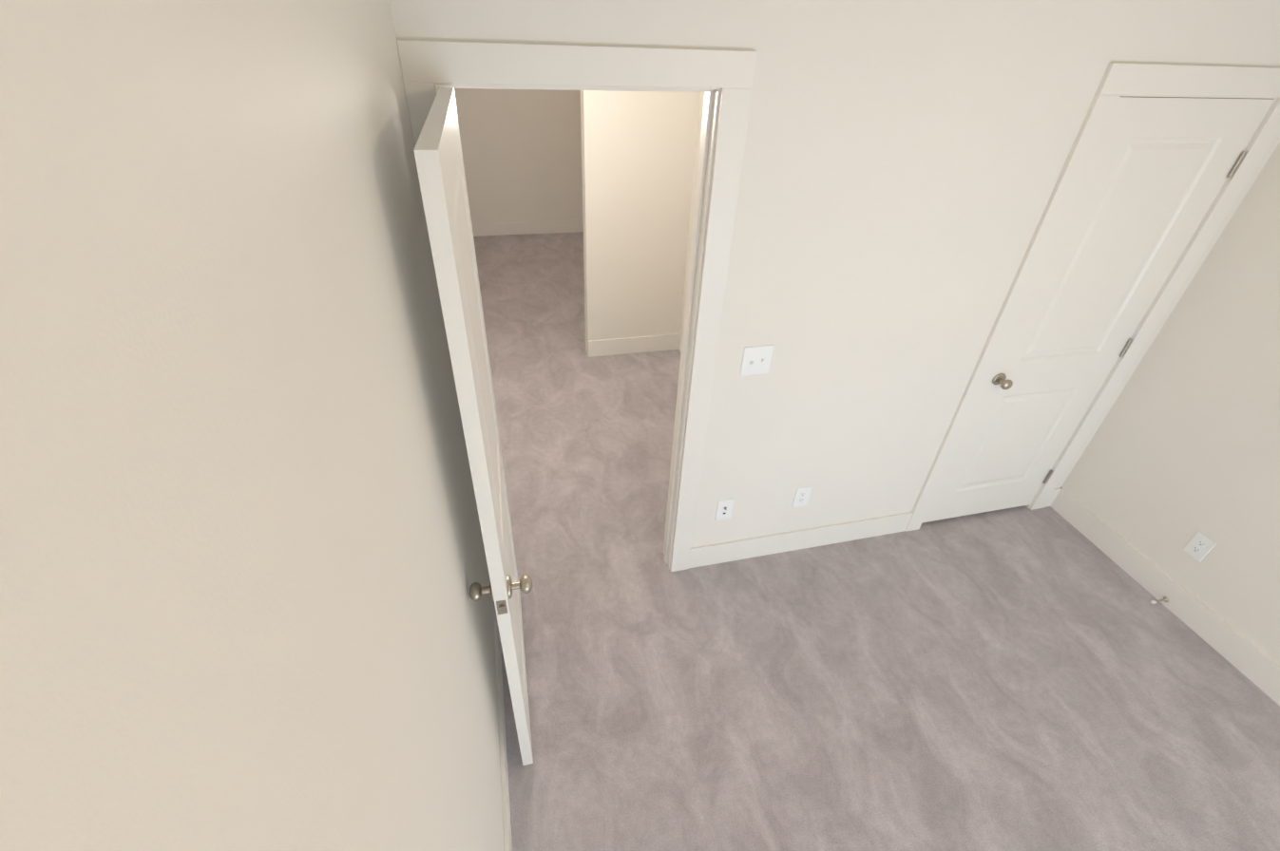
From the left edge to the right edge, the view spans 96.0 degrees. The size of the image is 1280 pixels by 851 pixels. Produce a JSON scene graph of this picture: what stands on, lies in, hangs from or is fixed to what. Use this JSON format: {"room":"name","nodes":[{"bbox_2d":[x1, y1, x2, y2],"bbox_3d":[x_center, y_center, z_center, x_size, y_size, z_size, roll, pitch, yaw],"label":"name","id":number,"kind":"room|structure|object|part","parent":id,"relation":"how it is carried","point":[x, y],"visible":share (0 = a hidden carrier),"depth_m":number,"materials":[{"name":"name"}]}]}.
{"room":"empty bedroom","nodes":[
{"label":"empty bedroom","id":0,"kind":"room"},
{"bbox_2d":[0,0,504,850],"bbox_3d":[-0.220,0.947,0.429,0.115,2.455,3.865,-7,37,-12],"label":"wall","id":1,"kind":"structure","parent":0,"point":[243,564],"depth_m":0.35,"materials":[{"name":"beige paint"}]},
{"bbox_2d":[492,600,512,850],"bbox_3d":[-0.215,1.841,1.171,0.014,0.138,3.719,-7,37,-12],"label":"baseboard","id":2,"kind":"structure","parent":1,"relation":"attached to","point":[507,839],"depth_m":2.05,"materials":[{"name":"white paint"}]},
{"bbox_2d":[453,88,582,224],"bbox_3d":[-1.200,-3.314,6.187,7.400,2.455,0.115,-7,37,-12],"label":"wall","id":3,"kind":"structure","parent":0,"point":[522,153],"depth_m":6.33,"materials":[{"name":"beige paint"}]},
{"bbox_2d":[471,220,583,236],"bbox_3d":[-1.278,-2.337,6.810,7.300,0.138,0.014,-7,37,-12],"label":"baseboard","id":4,"kind":"structure","parent":3,"relation":"attached to","point":[524,228],"depth_m":6.79,"materials":[{"name":"white paint"}]},
{"bbox_2d":[580,90,700,355],"bbox_3d":[0.691,-1.692,4.095,4.800,2.455,0.120,-7,37,-12],"label":"wall","id":5,"kind":"structure","parent":0,"point":[638,156],"depth_m":3.95,"materials":[{"name":"beige paint"}]},
{"bbox_2d":[588,333,680,357],"bbox_3d":[0.662,-0.720,4.726,4.800,0.138,0.014,-7,37,-12],"label":"baseboard","id":6,"kind":"structure","parent":5,"relation":"attached to","point":[630,345],"depth_m":4.56,"materials":[{"name":"white paint"}]},
{"bbox_2d":[678,92,704,352],"bbox_3d":[0.560,-1.273,3.513,0.115,2.455,1.211,-7,37,-12],"label":"wall","id":7,"kind":"structure","parent":0,"point":[692,204],"depth_m":4.02,"materials":[{"name":"beige paint"}]},
{"bbox_2d":[389,0,1279,548],"bbox_3d":[-0.511,-0.230,2.019,6.263,2.455,0.115,-7,37,-12],"label":"wall","id":8,"kind":"structure","parent":0,"point":[903,165],"depth_m":1.95,"materials":[{"name":"beige paint"}]},
{"bbox_2d":[413,87,533,765],"bbox_3d":[-0.448,0.180,1.770,0.170,2.032,0.779,-6,37,-12],"label":"entry door","id":9,"kind":"structure","parent":8,"relation":"in","point":[438,155],"depth_m":1.30,"materials":[{"name":"white paint"}]},
{"bbox_3d":[-0.382,0.446,1.583,0.169,0.059,0.066,-6,37,-12],"label":"knob","id":10,"kind":"part","parent":9,"relation":"part of","materials":[{"name":"silver metal"}]},
{"bbox_2d":[396,39,757,572],"bbox_3d":[-0.191,-0.149,2.178,0.934,2.161,0.149,-7,37,-12],"label":"trim","id":11,"kind":"structure","parent":8,"relation":"attached to","point":[722,80],"depth_m":1.65,"materials":[{"name":"white paint"}]},
{"bbox_2d":[715,498,734,520],"bbox_3d":[0.395,0.395,2.679,0.078,0.124,0.016,-7,37,-12],"label":"outlet plate","id":12,"kind":"object","parent":8,"relation":"attached to","point":[724,509],"visible":1,"depth_m":2.68,"materials":[{"name":"white plastic"}]},
{"bbox_2d":[739,344,774,376],"bbox_3d":[0.452,-0.247,2.215,0.122,0.124,0.020,-7,37,-12],"label":"switch plate","id":13,"kind":"object","parent":8,"relation":"attached to","point":[756,360],"visible":1,"depth_m":2.21,"materials":[{"name":"white plastic"}]},
{"bbox_2d":[791,486,812,507],"bbox_3d":[0.777,0.343,2.763,0.078,0.124,0.007,-7,37,-12],"label":"outlet","id":14,"kind":"object","parent":8,"relation":"attached to","point":[802,494],"visible":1,"depth_m":2.76,"materials":[{"name":"white plastic"}]},
{"bbox_2d":[687,487,1062,569],"bbox_3d":[1.313,0.530,3.062,2.213,0.138,0.014,-7,37,-12],"label":"baseboard","id":15,"kind":"structure","parent":8,"relation":"attached to","point":[754,547],"depth_m":2.94,"materials":[{"name":"white paint"}]},
{"bbox_2d":[904,62,1279,532],"bbox_3d":[1.906,-0.383,2.635,0.913,2.159,0.132,-7,37,-12],"label":"trim","id":16,"kind":"structure","parent":8,"relation":"attached to","point":[1118,80],"depth_m":2.25,"materials":[{"name":"white paint"}]},
{"bbox_2d":[922,96,1273,522],"bbox_3d":[1.915,-0.339,2.630,0.728,2.035,0.170,-7,37,-12],"label":"closet door","id":17,"kind":"structure","parent":8,"relation":"in","point":[1159,170],"depth_m":2.42,"materials":[{"name":"white paint"}]},
{"bbox_3d":[1.623,-0.222,2.627,0.066,0.059,0.169,-7,37,-12],"label":"knob","id":18,"kind":"part","parent":17,"relation":"part of","materials":[{"name":"silver metal"}]},
{"bbox_2d":[473,231,1279,850],"bbox_3d":[-0.310,-0.015,3.869,7.800,0.060,10.550,-7,37,-12],"label":"floor","id":19,"kind":"structure","parent":0,"point":[1026,678],"depth_m":2.44,"materials":[{"name":"carpet"}]},
{"bbox_2d":[1061,141,1279,666],"bbox_3d":[2.946,0.585,1.130,0.115,2.455,3.865,-7,37,-12],"label":"wall","id":20,"kind":"structure","parent":0,"point":[1181,449],"depth_m":2.52,"materials":[{"name":"beige paint"}]},
{"bbox_2d":[1150,596,1168,604],"bbox_3d":[2.496,0.842,2.768,0.086,0.025,0.025,-7,37,-12],"label":"door stop","id":21,"kind":"object","parent":20,"relation":"attached to","point":[1166,599],"visible":1,"depth_m":2.77,"materials":[{"name":"silver metal"}]},
{"bbox_2d":[1050,487,1279,706],"bbox_3d":[2.824,1.489,1.850,0.014,0.138,3.736,-7,37,-12],"label":"baseboard","id":22,"kind":"structure","parent":20,"relation":"attached to","point":[1254,665],"depth_m":2.73,"materials":[{"name":"white paint"}]},
{"bbox_2d":[1183,531,1216,562],"bbox_3d":[2.549,0.552,2.625,0.007,0.124,0.078,-7,37,-12],"label":"outlet","id":23,"kind":"object","parent":20,"relation":"attached to","point":[1205,549],"visible":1,"depth_m":2.62,"materials":[{"name":"white plastic"}]}
]}

